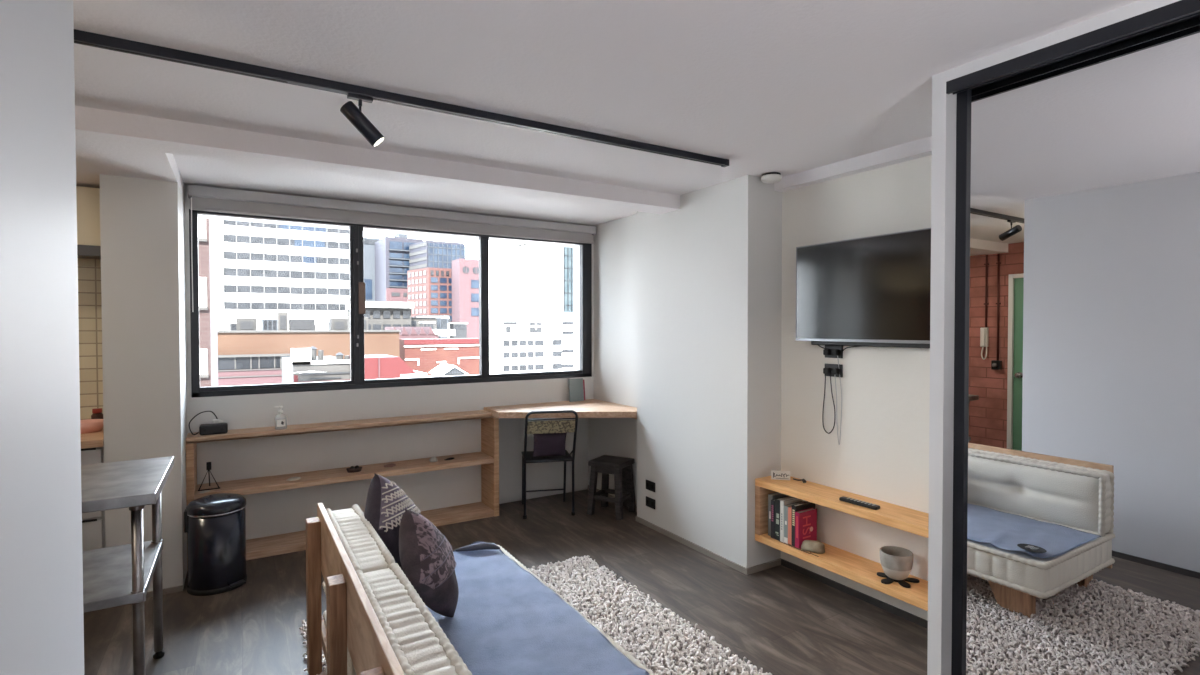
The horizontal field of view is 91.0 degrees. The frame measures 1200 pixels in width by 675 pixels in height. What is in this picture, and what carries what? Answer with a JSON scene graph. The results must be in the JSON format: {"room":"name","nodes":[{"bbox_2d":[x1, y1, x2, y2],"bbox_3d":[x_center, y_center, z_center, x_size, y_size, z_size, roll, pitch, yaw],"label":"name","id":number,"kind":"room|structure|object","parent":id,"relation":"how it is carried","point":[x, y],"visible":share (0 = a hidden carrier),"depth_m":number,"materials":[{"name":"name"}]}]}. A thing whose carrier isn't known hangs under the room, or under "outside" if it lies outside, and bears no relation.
{"room":"studio apartment","nodes":[
{"label":"studio apartment","id":0,"kind":"room"},
{"bbox_2d":[0,0,83,674],"bbox_3d":[-0.562,0.292,0.100,0.140,2.415,3.350,-1,1,-31],"label":"wall","id":1,"kind":"structure","parent":0,"point":[42,618],"depth_m":1.25,"materials":[{"name":"grey paint"}]},
{"bbox_2d":[77,258,102,419],"bbox_3d":[-4.047,0.289,3.213,2.350,2.322,0.200,-1,1,-31],"label":"wall","id":2,"kind":"structure","parent":0,"point":[89,270],"depth_m":3.64,"materials":[{"name":"beige tile"}]},
{"bbox_2d":[76,186,100,245],"bbox_3d":[-3.826,-0.682,3.006,2.110,0.340,0.338,-1,1,-31],"label":"upper cabinet","id":3,"kind":"object","parent":2,"relation":"attached to","point":[88,198],"visible":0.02,"depth_m":3.36,"materials":[{"name":"beige wood"}]},
{"bbox_2d":[77,245,100,258],"bbox_3d":[-3.207,-0.489,3.349,0.640,0.060,0.405,-1,1,-31],"label":"range hood","id":4,"kind":"object","parent":3,"relation":"attached to","point":[83,251],"visible":0.23,"depth_m":3.32,"materials":[{"name":"grey metal"}]},
{"bbox_2d":[76,142,183,196],"bbox_3d":[-3.544,-0.910,2.669,2.665,0.093,1.420,-1,1,-31],"label":"trim","id":5,"kind":"structure","parent":2,"relation":"attached to","point":[92,160],"depth_m":2.99,"materials":[{"name":"white paint"}]},
{"bbox_2d":[99,174,187,591],"bbox_3d":[-2.752,0.280,3.626,0.340,2.322,0.850,-1,1,-31],"label":"wall panel","id":6,"kind":"object","parent":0,"point":[142,221],"visible":0.64,"depth_m":3.27,"materials":[{"name":"white paint"}]},
{"bbox_2d":[146,585,182,597],"bbox_3d":[-2.525,1.431,3.278,0.340,0.030,0.012,-1,1,-31],"label":"baseboard","id":7,"kind":"structure","parent":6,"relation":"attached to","point":[176,588],"depth_m":3.33,"materials":[{"name":"brown paint"}]},
{"bbox_2d":[184,184,593,539],"bbox_3d":[-1.386,0.211,4.755,3.800,2.415,0.350,-1,1,-31],"label":"wall","id":8,"kind":"structure","parent":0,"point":[272,513],"depth_m":4.44,"materials":[{"name":"white paint"}]},
{"bbox_2d":[189,209,591,397],"bbox_3d":[-1.363,-0.234,4.587,2.997,1.212,0.077,-1,1,-31],"label":"window","id":9,"kind":"structure","parent":8,"relation":"attached to","point":[357,380],"depth_m":4.33,"materials":[{"name":"black metal"}]},
{"bbox_2d":[188,184,596,311],"bbox_3d":[-1.328,-0.577,4.523,2.997,0.800,0.085,-1,1,-31],"label":"roller blind","id":10,"kind":"object","parent":8,"relation":"attached to","point":[202,198],"visible":1,"depth_m":4.30,"materials":[{"name":"grey fabric"}]},
{"bbox_2d":[83,489,927,674],"bbox_3d":[-0.784,1.573,1.598,6.300,0.200,6.500,-1,1,-31],"label":"floor","id":11,"kind":"structure","parent":0,"point":[784,620],"depth_m":3.13,"materials":[{"name":"brown wood"}]},
{"bbox_2d":[80,427,104,550],"bbox_3d":[-3.745,1.005,2.905,2.117,0.900,0.658,-1,1,-31],"label":"kitchen cabinet","id":12,"kind":"object","parent":11,"relation":"on","point":[92,444],"depth_m":3.17,"materials":[{"name":"grey"}]},
{"bbox_2d":[80,419,102,433],"bbox_3d":[-2.972,0.515,3.407,0.190,0.060,0.190,-1,1,-31],"label":"tub","id":13,"kind":"object","parent":12,"relation":"on","point":[88,425],"visible":0.55,"depth_m":3.38,"materials":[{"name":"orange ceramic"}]},
{"bbox_2d":[80,427,103,448],"bbox_3d":[-3.746,0.575,2.897,2.117,0.040,0.658,-1,1,-31],"label":"countertop","id":14,"kind":"structure","parent":12,"relation":"on","point":[95,439],"depth_m":3.17,"materials":[{"name":"brown wood"}]},
{"bbox_2d":[91,408,102,418],"bbox_3d":[-3.050,0.487,3.581,0.060,0.110,0.060,-1,1,-31],"label":"spice jar","id":15,"kind":"object","parent":12,"relation":"on","point":[97,412],"visible":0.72,"depth_m":3.56,"materials":[{"name":"brown"}]},
{"bbox_2d":[81,456,173,674],"bbox_3d":[-2.120,1.014,2.263,0.748,0.900,0.725,-1,1,-31],"label":"prep table","id":16,"kind":"object","parent":11,"relation":"on","point":[114,576],"visible":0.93,"depth_m":2.28,"materials":[{"name":"metal"}]},
{"bbox_2d":[82,541,161,612],"bbox_3d":[-2.126,0.950,2.264,0.670,0.033,0.645,-1,1,-31],"label":"shelf","id":17,"kind":"object","parent":16,"relation":"attached to","point":[107,572],"depth_m":2.31,"materials":[{"name":"metal"}]},
{"bbox_2d":[184,493,246,595],"bbox_3d":[-2.235,1.183,3.438,0.303,0.520,0.303,-1,1,-31],"label":"pedal bin","id":18,"kind":"object","parent":11,"relation":"on","point":[214,524],"visible":1,"depth_m":3.33,"materials":[{"name":"black metal"}]},
{"bbox_2d":[186,410,498,570],"bbox_3d":[-1.748,1.015,4.282,2.038,0.825,0.300,-1,1,-31],"label":"shelf unit","id":19,"kind":"object","parent":11,"relation":"on","point":[488,458],"visible":0.78,"depth_m":4.19,"materials":[{"name":"brown wood"}]},
{"bbox_2d":[188,411,227,434],"bbox_3d":[-2.490,0.541,3.751,0.207,0.145,0.108,-1,1,-31],"label":"speaker","id":20,"kind":"object","parent":19,"relation":"on","point":[217,426],"visible":1,"depth_m":3.73},
{"bbox_2d":[198,462,219,490],"bbox_3d":[-2.521,0.886,3.806,0.120,0.170,0.107,-1,1,-31],"label":"tripod","id":21,"kind":"object","parent":19,"relation":"on","point":[208,464],"visible":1,"depth_m":3.79,"materials":[{"name":"black metal"}]},
{"bbox_2d":[274,406,284,426],"bbox_3d":[-2.129,0.533,3.934,0.073,0.153,0.074,-1,1,-31],"label":"pump bottle","id":22,"kind":"object","parent":19,"relation":"on","point":[280,423],"visible":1,"depth_m":3.91,"materials":[{"name":"white plastic"}]},
{"bbox_2d":[346,465,361,472],"bbox_3d":[-1.764,0.943,4.237,0.110,0.042,0.060,-1,1,-31],"label":"bowl","id":23,"kind":"object","parent":19,"relation":"on","point":[352,469],"visible":1,"depth_m":4.22,"materials":[{"name":"black"}]},
{"bbox_2d":[484,399,636,418],"bbox_3d":[-0.278,0.614,4.727,1.048,0.088,0.868,-1,1,-31],"label":"desk","id":24,"kind":"object","parent":19,"relation":"on","point":[588,408],"visible":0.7,"depth_m":4.67,"materials":[{"name":"brown wood"}]},
{"bbox_2d":[568,378,583,401],"bbox_3d":[-0.209,0.461,5.194,0.141,0.201,0.032,-1,1,-31],"label":"notebook","id":25,"kind":"object","parent":24,"relation":"on","point":[576,392],"visible":1,"depth_m":5.19,"materials":[{"name":"grey paper"}]},
{"bbox_2d":[299,555,771,674],"bbox_3d":[-0.162,1.440,2.358,1.720,0.036,2.500,-1,1,-31],"label":"shag rug","id":26,"kind":"object","parent":11,"relation":"on","point":[665,645],"visible":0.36,"depth_m":2.93,"materials":[{"name":"grey carpet"}]},
{"bbox_2d":[306,503,654,674],"bbox_3d":[-0.505,1.099,2.207,0.942,0.703,1.684,-1,1,-31],"label":"sofa","id":27,"kind":"object","parent":26,"relation":"on","point":[375,622],"visible":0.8,"depth_m":1.90,"materials":[{"name":"fabric"}]},
{"bbox_2d":[332,508,387,572],"bbox_3d":[-0.981,0.952,2.370,0.175,0.355,0.790,-1,1,-31],"label":"cushion","id":28,"kind":"object","parent":27,"relation":"on","point":[366,552],"depth_m":2.23,"materials":[{"name":"beige fabric"}]},
{"bbox_2d":[364,568,457,674],"bbox_3d":[-0.559,0.963,1.681,0.175,0.354,0.820,-1,1,-31],"label":"cushion","id":29,"kind":"object","parent":27,"relation":"on","point":[420,646],"depth_m":1.60,"materials":[{"name":"beige fabric"}]},
{"bbox_2d":[426,541,649,674],"bbox_3d":[-0.413,1.093,2.263,0.688,0.049,1.650,-1,1,-31],"label":"seat cushion","id":30,"kind":"object","parent":27,"relation":"on","point":[505,620],"visible":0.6,"depth_m":2.25,"materials":[{"name":"blue fabric"}]},
{"bbox_2d":[364,473,420,570],"bbox_3d":[-0.914,0.863,2.638,0.258,0.503,0.510,0,1,-18],"label":"throw pillow","id":31,"kind":"object","parent":30,"relation":"on","point":[386,503],"visible":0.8,"depth_m":2.54,"materials":[{"name":"fabric"}]},
{"bbox_2d":[399,509,458,617],"bbox_3d":[-0.674,0.894,2.334,0.230,0.433,0.446,-1,1,-24],"label":"throw pillow","id":32,"kind":"object","parent":30,"relation":"on","point":[427,559],"visible":1,"depth_m":2.25,"materials":[{"name":"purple fabric"}]},
{"bbox_2d":[521,410,577,518],"bbox_3d":[-0.421,0.984,4.756,0.412,0.871,0.597,0,1,-12],"label":"metal chair","id":33,"kind":"object","parent":11,"relation":"on","point":[558,426],"visible":1,"depth_m":4.58,"materials":[{"name":"black metal"}]},
{"bbox_2d":[532,433,566,456],"bbox_3d":[-0.401,0.854,4.701,0.272,0.201,0.119,0,1,-10],"label":"cushion","id":34,"kind":"object","parent":33,"relation":"on","point":[548,444],"visible":0.94,"depth_m":4.66,"materials":[{"name":"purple fabric"}]},
{"bbox_2d":[587,455,635,519],"bbox_3d":[0.094,1.202,4.770,0.309,0.435,0.272,0,1,30],"label":"wooden stool","id":35,"kind":"object","parent":11,"relation":"on","point":[606,465],"visible":1,"depth_m":4.72,"materials":[{"name":"brown wood"}]},
{"bbox_2d":[73,0,1139,225],"bbox_3d":[-0.788,-1.066,1.552,6.300,0.250,6.500,-1,1,-31],"label":"ceiling","id":36,"kind":"structure","parent":0,"point":[785,87],"depth_m":2.17,"materials":[{"name":"white paint"}]},
{"bbox_2d":[74,29,728,166],"bbox_3d":[-1.391,-0.930,1.959,4.895,0.035,0.040,-1,1,-31],"label":"ceiling track","id":37,"kind":"object","parent":36,"relation":"attached to","point":[80,37],"visible":1,"depth_m":2.23,"materials":[{"name":"black metal"}]},
{"bbox_2d":[340,93,383,146],"bbox_3d":[-0.908,-0.828,2.255,0.156,0.185,0.058,0,1,-21],"label":"track spotlight","id":38,"kind":"object","parent":37,"relation":"hanging from","point":[349,109],"visible":1,"depth_m":2.24,"materials":[{"name":"black metal"}]},
{"bbox_2d":[761,172,781,182],"bbox_3d":[1.027,-0.955,3.540,0.120,0.046,0.120,-1,1,-31],"label":"smoke detector","id":39,"kind":"object","parent":36,"relation":"attached to","point":[770,177],"visible":1,"depth_m":3.50,"materials":[{"name":"white plastic"}]},
{"bbox_2d":[946,0,1179,81],"bbox_3d":[1.939,-0.917,1.094,0.132,0.039,2.465,-1,1,-31],"label":"trim","id":40,"kind":"structure","parent":36,"relation":"attached to","point":[1142,6],"depth_m":1.82,"materials":[{"name":"white paint"}]},
{"bbox_2d":[946,0,1199,94],"bbox_3d":[1.905,-0.877,1.086,0.066,0.042,2.445,-1,1,-31],"label":"door track","id":41,"kind":"object","parent":40,"relation":"attached to","point":[1180,10],"visible":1,"depth_m":1.78,"materials":[{"name":"black metal"}]},
{"bbox_2d":[951,14,1199,674],"bbox_3d":[1.952,0.292,1.133,0.034,2.370,2.445,-1,1,-31],"label":"mirror door","id":42,"kind":"structure","parent":41,"relation":"attached to","point":[1076,548],"depth_m":1.85,"materials":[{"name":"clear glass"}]},
{"bbox_2d":[588,214,636,505],"bbox_3d":[0.282,0.201,5.238,0.450,2.415,1.170,-1,1,-31],"label":"wall","id":43,"kind":"structure","parent":0,"point":[615,241],"depth_m":5.05,"materials":[{"name":"white paint"}]},
{"bbox_2d":[637,175,781,567],"bbox_3d":[0.836,0.218,4.211,0.580,2.415,1.160,-1,1,-31],"label":"wall","id":44,"kind":"structure","parent":0,"point":[709,269],"depth_m":3.84,"materials":[{"name":"white paint"}]},
{"bbox_2d":[75,105,679,213],"bbox_3d":[-1.877,-0.912,2.729,5.570,0.097,0.220,-1,1,-31],"label":"ceiling beam","id":45,"kind":"structure","parent":44,"relation":"attached to","point":[92,125],"depth_m":2.98,"materials":[{"name":"white paint"}]},
{"bbox_2d":[646,480,654,491],"bbox_3d":[0.377,1.110,4.412,0.011,0.072,0.114,-1,1,-31],"label":"wall outlet","id":46,"kind":"object","parent":44,"relation":"attached to","point":[650,485],"visible":1,"depth_m":4.40,"materials":[{"name":"black plastic"}]},
{"bbox_2d":[646,496,654,508],"bbox_3d":[0.377,1.237,4.414,0.011,0.072,0.114,-1,1,-31],"label":"wall outlet","id":47,"kind":"object","parent":44,"relation":"attached to","point":[650,502],"visible":1,"depth_m":4.41,"materials":[{"name":"black plastic"}]},
{"bbox_2d":[774,136,931,191],"bbox_3d":[1.469,-0.936,3.096,0.070,0.070,1.370,-1,1,-31],"label":"trim","id":48,"kind":"structure","parent":44,"relation":"attached to","point":[922,147],"depth_m":3.17,"materials":[{"name":"white paint"}]},
{"bbox_2d":[781,155,931,620],"bbox_3d":[1.675,0.236,3.124,0.285,2.415,1.570,-1,1,-31],"label":"wall","id":49,"kind":"structure","parent":0,"point":[882,454],"depth_m":3.25,"materials":[{"name":"white paint"}]},
{"bbox_2d":[636,516,927,628],"bbox_3d":[1.064,1.419,3.576,0.309,0.035,2.515,-1,1,-31],"label":"baseboard","id":50,"kind":"structure","parent":49,"relation":"attached to","point":[915,619],"depth_m":3.59,"materials":[{"name":"grey"}]},
{"bbox_2d":[822,356,842,444],"bbox_3d":[1.326,0.355,3.385,0.040,0.512,0.131,-1,1,-31],"label":"power cord","id":51,"kind":"object","parent":49,"relation":"attached to","point":[832,370],"visible":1,"depth_m":3.38,"materials":[{"name":"black plastic"}]},
{"bbox_2d":[823,345,842,357],"bbox_3d":[1.327,0.081,3.377,0.040,0.073,0.118,-1,1,-31],"label":"wall outlet","id":52,"kind":"object","parent":49,"relation":"attached to","point":[834,352],"visible":0.88,"depth_m":3.38,"materials":[{"name":"black plastic"}]},
{"bbox_2d":[825,363,842,376],"bbox_3d":[1.341,0.189,3.387,0.009,0.073,0.118,-1,1,-31],"label":"outlet plate","id":53,"kind":"object","parent":49,"relation":"attached to","point":[838,366],"depth_m":3.37,"materials":[{"name":"black plastic"}]},
{"bbox_2d":[755,476,928,610],"bbox_3d":[1.393,1.061,3.106,0.229,0.380,1.329,-1,1,-31],"label":"floating shelf","id":54,"kind":"object","parent":49,"relation":"attached to","point":[859,569],"visible":0.35,"depth_m":3.14,"materials":[{"name":"brown wood"}]},
{"bbox_2d":[771,499,774,538],"bbox_3d":[1.101,1.087,3.572,0.163,0.228,0.028,-1,1,-31],"label":"book","id":55,"kind":"object","parent":54,"relation":"on","point":[772,500],"visible":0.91,"depth_m":3.53,"materials":[{"name":"black paper"}]},
{"bbox_2d":[768,492,788,535],"bbox_3d":[1.103,1.076,3.613,0.173,0.250,0.036,-1,1,-31],"label":"book","id":56,"kind":"object","parent":54,"relation":"on","point":[771,496],"visible":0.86,"depth_m":3.58,"materials":[{"name":"grey paper"}]},
{"bbox_2d":[771,470,789,479],"bbox_3d":[1.098,0.837,3.583,0.110,0.052,0.019,0,1,11],"label":"sign","id":57,"kind":"object","parent":54,"relation":"on","point":[776,475],"visible":1,"depth_m":3.58,"materials":[{"name":"white paper"}]},
{"bbox_2d":[775,496,793,540],"bbox_3d":[1.124,1.081,3.543,0.173,0.242,0.042,-1,1,-31],"label":"book","id":58,"kind":"object","parent":54,"relation":"on","point":[777,500],"visible":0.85,"depth_m":3.50,"materials":[{"name":"black paper"}]},
{"bbox_2d":[788,506,791,543],"bbox_3d":[1.163,1.094,3.457,0.152,0.218,0.026,-1,1,-31],"label":"book","id":59,"kind":"object","parent":54,"relation":"on","point":[789,508],"visible":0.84,"depth_m":3.42,"materials":[{"name":"brown paper"}]},
{"bbox_2d":[780,497,801,542],"bbox_3d":[1.137,1.081,3.509,0.163,0.242,0.026,-1,1,-31],"label":"book","id":60,"kind":"object","parent":54,"relation":"on","point":[791,500],"visible":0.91,"depth_m":3.47,"materials":[{"name":"white paper"}]},
{"bbox_2d":[784,501,802,543],"bbox_3d":[1.150,1.092,3.483,0.153,0.222,0.028,-1,1,-31],"label":"book","id":61,"kind":"object","parent":54,"relation":"on","point":[791,504],"visible":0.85,"depth_m":3.44,"materials":[{"name":"grey paper"}]},
{"bbox_2d":[791,501,814,546],"bbox_3d":[1.185,1.085,3.437,0.173,0.238,0.028,-1,1,-31],"label":"book","id":62,"kind":"object","parent":54,"relation":"on","point":[805,505],"visible":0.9,"depth_m":3.40,"materials":[{"name":"black paper"}]},
{"bbox_2d":[795,508,816,548],"bbox_3d":[1.188,1.100,3.401,0.153,0.208,0.032,-1,1,-31],"label":"book","id":63,"kind":"object","parent":54,"relation":"on","point":[805,520],"visible":0.99,"depth_m":3.38,"materials":[{"name":"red paper"}]},
{"bbox_2d":[801,540,824,553],"bbox_3d":[1.201,1.176,3.330,0.130,0.059,0.085,0,1,30],"label":"stone","id":64,"kind":"object","parent":54,"relation":"on","point":[813,546],"visible":1,"depth_m":3.30,"materials":[{"name":"stone"}]},
{"bbox_2d":[839,496,879,509],"bbox_3d":[1.349,0.860,3.070,0.040,0.021,0.210,-1,1,-35],"label":"remote control","id":65,"kind":"object","parent":54,"relation":"on","point":[844,499],"visible":1,"depth_m":3.05,"materials":[{"name":"black plastic"}]},
{"bbox_2d":[877,572,919,587],"bbox_3d":[1.483,1.207,2.953,0.199,0.009,0.182,-1,1,-31],"label":"trivet","id":66,"kind":"object","parent":54,"relation":"on","point":[887,580],"visible":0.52,"depth_m":2.92,"materials":[{"name":"black metal"}]},
{"bbox_2d":[880,546,912,579],"bbox_3d":[1.485,1.137,2.958,0.152,0.131,0.152,-1,1,-31],"label":"concrete pot","id":67,"kind":"object","parent":66,"relation":"on","point":[896,562],"visible":1,"depth_m":2.91,"materials":[{"name":"grey concrete"}]},
{"bbox_2d":[796,228,930,351],"bbox_3d":[1.440,-0.222,3.133,0.097,0.614,1.014,-1,1,-31],"label":"television","id":68,"kind":"object","parent":49,"relation":"attached to","point":[872,291],"visible":0.73,"depth_m":3.11,"materials":[{"name":"black plastic"}]},
{"bbox_2d":[927,71,956,674],"bbox_3d":[1.546,0.249,2.347,0.747,2.415,0.050,-1,1,-31],"label":"door frame","id":69,"kind":"structure","parent":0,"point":[943,175],"depth_m":2.15,"materials":[{"name":"white paint"}]},
{"label":"outside","id":70,"kind":"structure","parent":0,"visible":0},
{"bbox_2d":[429,363,467,375],"bbox_3d":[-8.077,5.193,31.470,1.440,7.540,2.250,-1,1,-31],"label":"shed","id":71,"kind":"object","parent":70,"point":[443,369],"visible":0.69,"depth_m":30.68,"materials":[{"name":"white metal"}]},
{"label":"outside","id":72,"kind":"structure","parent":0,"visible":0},
{"bbox_2d":[490,361,493,373],"bbox_3d":[-42.642,16.921,165.638,340.000,0.500,313.500,-1,1,-31],"label":"ground","id":73,"kind":"structure","parent":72,"point":[491,362],"depth_m":286.62,"materials":[{"name":"white"}]},
{"bbox_2d":[198,218,217,386],"bbox_3d":[-8.568,7.067,11.247,2.195,24.500,4.070,-1,1,-31],"label":"building","id":74,"kind":"structure","parent":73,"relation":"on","point":[207,250],"depth_m":10.00,"materials":[{"name":"white concrete"}]},
{"bbox_2d":[261,318,276,329],"bbox_3d":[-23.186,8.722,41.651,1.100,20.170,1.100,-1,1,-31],"label":"roof unit","id":75,"kind":"structure","parent":73,"relation":"on","point":[267,323],"depth_m":41.00,"materials":[{"name":"grey metal"}]},
{"bbox_2d":[216,219,349,330],"bbox_3d":[-31.835,2.757,59.477,11.000,31.500,15.400,-1,1,-31],"label":"office block","id":76,"kind":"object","parent":73,"relation":"on","point":[264,270],"visible":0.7,"depth_m":52.70,"materials":[{"name":"white concrete"}]},
{"bbox_2d":[218,330,400,385],"bbox_3d":[-17.670,9.227,35.481,9.150,19.360,9.300,-1,1,-31],"label":"building","id":77,"kind":"structure","parent":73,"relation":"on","point":[245,357],"depth_m":30.57,"materials":[{"name":"orange brick"}]},
{"bbox_2d":[236,318,256,329],"bbox_3d":[-20.030,-0.706,33.441,1.000,0.800,1.030,-1,1,-31],"label":"roof unit","id":78,"kind":"structure","parent":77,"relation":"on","point":[241,323],"depth_m":33.00,"materials":[{"name":"grey"}]},
{"bbox_2d":[240,321,252,328],"bbox_3d":[-19.768,-0.674,33.016,0.600,0.450,0.030,-1,1,-31],"label":"grille","id":79,"kind":"object","parent":78,"relation":"attached to","point":[243,324],"depth_m":32.99,"materials":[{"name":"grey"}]},
{"bbox_2d":[277,312,287,329],"bbox_3d":[-18.495,-0.899,34.379,0.500,1.150,1.030,-1,1,-31],"label":"roof unit","id":80,"kind":"structure","parent":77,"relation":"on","point":[282,317],"depth_m":33.95,"materials":[{"name":"grey"}]},
{"bbox_2d":[280,315,285,328],"bbox_3d":[-18.234,-0.867,33.953,0.300,0.800,0.030,-1,1,-31],"label":"grille","id":81,"kind":"object","parent":80,"relation":"attached to","point":[282,317],"depth_m":33.93,"materials":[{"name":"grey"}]},
{"bbox_2d":[289,319,314,329],"bbox_3d":[-17.642,-0.710,34.905,1.300,0.750,1.030,-1,1,-31],"label":"roof unit","id":82,"kind":"structure","parent":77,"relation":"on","point":[294,324],"depth_m":34.48,"materials":[{"name":"grey metal"}]},
{"bbox_2d":[295,322,309,328],"bbox_3d":[-17.381,-0.678,34.479,0.780,0.400,0.030,-1,1,-31],"label":"grille","id":83,"kind":"object","parent":82,"relation":"attached to","point":[298,325],"depth_m":34.47,"materials":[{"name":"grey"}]},
{"bbox_2d":[329,318,347,329],"bbox_3d":[-15.937,-0.755,35.949,0.900,0.800,1.030,-1,1,-31],"label":"roof unit","id":84,"kind":"structure","parent":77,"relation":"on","point":[334,323],"depth_m":35.53,"materials":[{"name":"grey metal"}]},
{"bbox_2d":[282,348,349,382],"bbox_3d":[-12.421,9.716,25.920,2.300,18.700,7.100,-1,1,-31],"label":"building","id":85,"kind":"structure","parent":73,"relation":"on","point":[299,367],"depth_m":22.74,"materials":[{"name":"white concrete"}]},
{"bbox_2d":[310,346,322,360],"bbox_3d":[-11.345,0.680,23.556,0.543,0.650,0.340,-1,1,-31],"label":"roof vent","id":86,"kind":"object","parent":85,"relation":"on","point":[313,349],"visible":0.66,"depth_m":23.46,"materials":[{"name":"white metal"}]},
{"bbox_2d":[336,353,349,359],"bbox_3d":[-10.509,0.805,24.070,0.543,0.380,0.340,-1,1,-31],"label":"roof vent","id":87,"kind":"object","parent":85,"relation":"on","point":[339,356],"visible":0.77,"depth_m":23.95,"materials":[{"name":"white metal"}]},
{"bbox_2d":[363,237,379,301],"bbox_3d":[-44.557,-0.015,110.430,6.400,35.300,15.150,-1,1,-31],"label":"apartment tower","id":88,"kind":"structure","parent":73,"relation":"on","point":[369,243],"depth_m":103.91,"materials":[{"name":"grey concrete"}]},
{"bbox_2d":[346,301,413,329],"bbox_3d":[-18.828,7.873,50.408,4.200,21.550,7.000,-1,1,-31],"label":"pavilion building","id":89,"kind":"structure","parent":73,"relation":"on","point":[380,315],"depth_m":47.89,"materials":[{"name":"white concrete"}]},
{"bbox_2d":[349,354,426,379],"bbox_3d":[-8.829,9.919,24.636,2.520,18.330,3.050,-1,1,-31],"label":"building","id":90,"kind":"structure","parent":73,"relation":"on","point":[377,366],"depth_m":23.12,"materials":[{"name":"red"}]},
{"bbox_2d":[375,234,422,301],"bbox_3d":[-34.391,-0.118,101.205,6.100,35.800,9.500,-1,1,-31],"label":"residential tower","id":91,"kind":"structure","parent":73,"relation":"on","point":[392,258],"depth_m":96.85,"materials":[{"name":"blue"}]},
{"bbox_2d":[411,317,436,328],"bbox_3d":[-16.509,8.403,53.334,2.800,20.380,4.250,-1,1,-31],"label":"house","id":92,"kind":"structure","parent":73,"relation":"on","point":[415,321],"depth_m":51.39,"materials":[{"name":"white concrete"}]},
{"bbox_2d":[419,322,434,328],"bbox_3d":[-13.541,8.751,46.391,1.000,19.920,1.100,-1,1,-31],"label":"roof unit","id":93,"kind":"structure","parent":73,"relation":"on","point":[422,324],"depth_m":45.80,"materials":[{"name":"white"}]},
{"bbox_2d":[407,267,451,322],"bbox_3d":[-24.746,3.942,88.416,6.300,28.100,6.700,-1,1,-31],"label":"grid building","id":94,"kind":"structure","parent":73,"relation":"on","point":[430,289],"depth_m":85.72,"materials":[{"name":"red"}]},
{"bbox_2d":[416,315,450,337],"bbox_3d":[-16.404,8.170,58.087,2.350,20.680,4.250,-1,1,-31],"label":"house","id":95,"kind":"structure","parent":73,"relation":"on","point":[449,320],"depth_m":56.48,"materials":[{"name":"white concrete"}]},
{"bbox_2d":[409,240,464,269],"bbox_3d":[-26.289,1.367,95.697,7.270,33.000,7.000,-1,1,-31],"label":"glass tower","id":96,"kind":"structure","parent":73,"relation":"on","point":[428,253],"depth_m":92.78,"materials":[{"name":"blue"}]},
{"bbox_2d":[399,338,478,374],"bbox_3d":[-10.738,9.451,39.821,5.400,18.740,3.150,-1,1,-31],"label":"brick building","id":97,"kind":"structure","parent":73,"relation":"on","point":[424,355],"depth_m":38.24,"materials":[{"name":"red brick"}]},
{"bbox_2d":[436,317,448,337],"bbox_3d":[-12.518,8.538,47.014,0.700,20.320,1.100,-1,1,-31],"label":"roof unit","id":98,"kind":"structure","parent":73,"relation":"on","point":[442,322],"depth_m":46.44,"materials":[{"name":"grey"}]},
{"bbox_2d":[449,323,467,337],"bbox_3d":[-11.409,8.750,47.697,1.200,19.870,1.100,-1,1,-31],"label":"roof unit","id":99,"kind":"structure","parent":73,"relation":"on","point":[460,328],"depth_m":47.12,"materials":[{"name":"grey stone"}]},
{"bbox_2d":[452,258,478,337],"bbox_3d":[-18.626,3.528,84.448,4.000,29.050,3.650,-1,1,-31],"label":"stair tower","id":100,"kind":"structure","parent":73,"relation":"on","point":[465,272],"depth_m":82.64,"materials":[{"name":"pink concrete"}]},
{"bbox_2d":[493,241,561,373],"bbox_3d":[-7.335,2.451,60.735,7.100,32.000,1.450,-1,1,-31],"label":"tower","id":101,"kind":"structure","parent":73,"relation":"on","point":[527,278],"depth_m":59.90,"materials":[{"name":"white concrete"}]},
{"bbox_2d":[562,247,572,314],"bbox_3d":[-6.118,1.086,95.857,5.300,33.500,10.200,-1,1,-31],"label":"glass tower","id":102,"kind":"structure","parent":73,"relation":"on","point":[567,252],"depth_m":90.48,"materials":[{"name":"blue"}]},
{"bbox_2d":[562,315,573,370],"bbox_3d":[-3.377,7.953,66.061,4.900,20.800,4.060,-1,1,-31],"label":"white lowrise","id":103,"kind":"structure","parent":73,"relation":"on","point":[567,320],"depth_m":63.53,"materials":[{"name":"white concrete"}]},
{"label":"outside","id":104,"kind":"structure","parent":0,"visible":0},
{"bbox_2d":[384,327,454,338],"bbox_3d":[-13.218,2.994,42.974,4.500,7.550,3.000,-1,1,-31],"label":"roof","id":105,"kind":"structure","parent":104,"point":[406,332],"depth_m":41.89,"materials":[{"name":"pink"}]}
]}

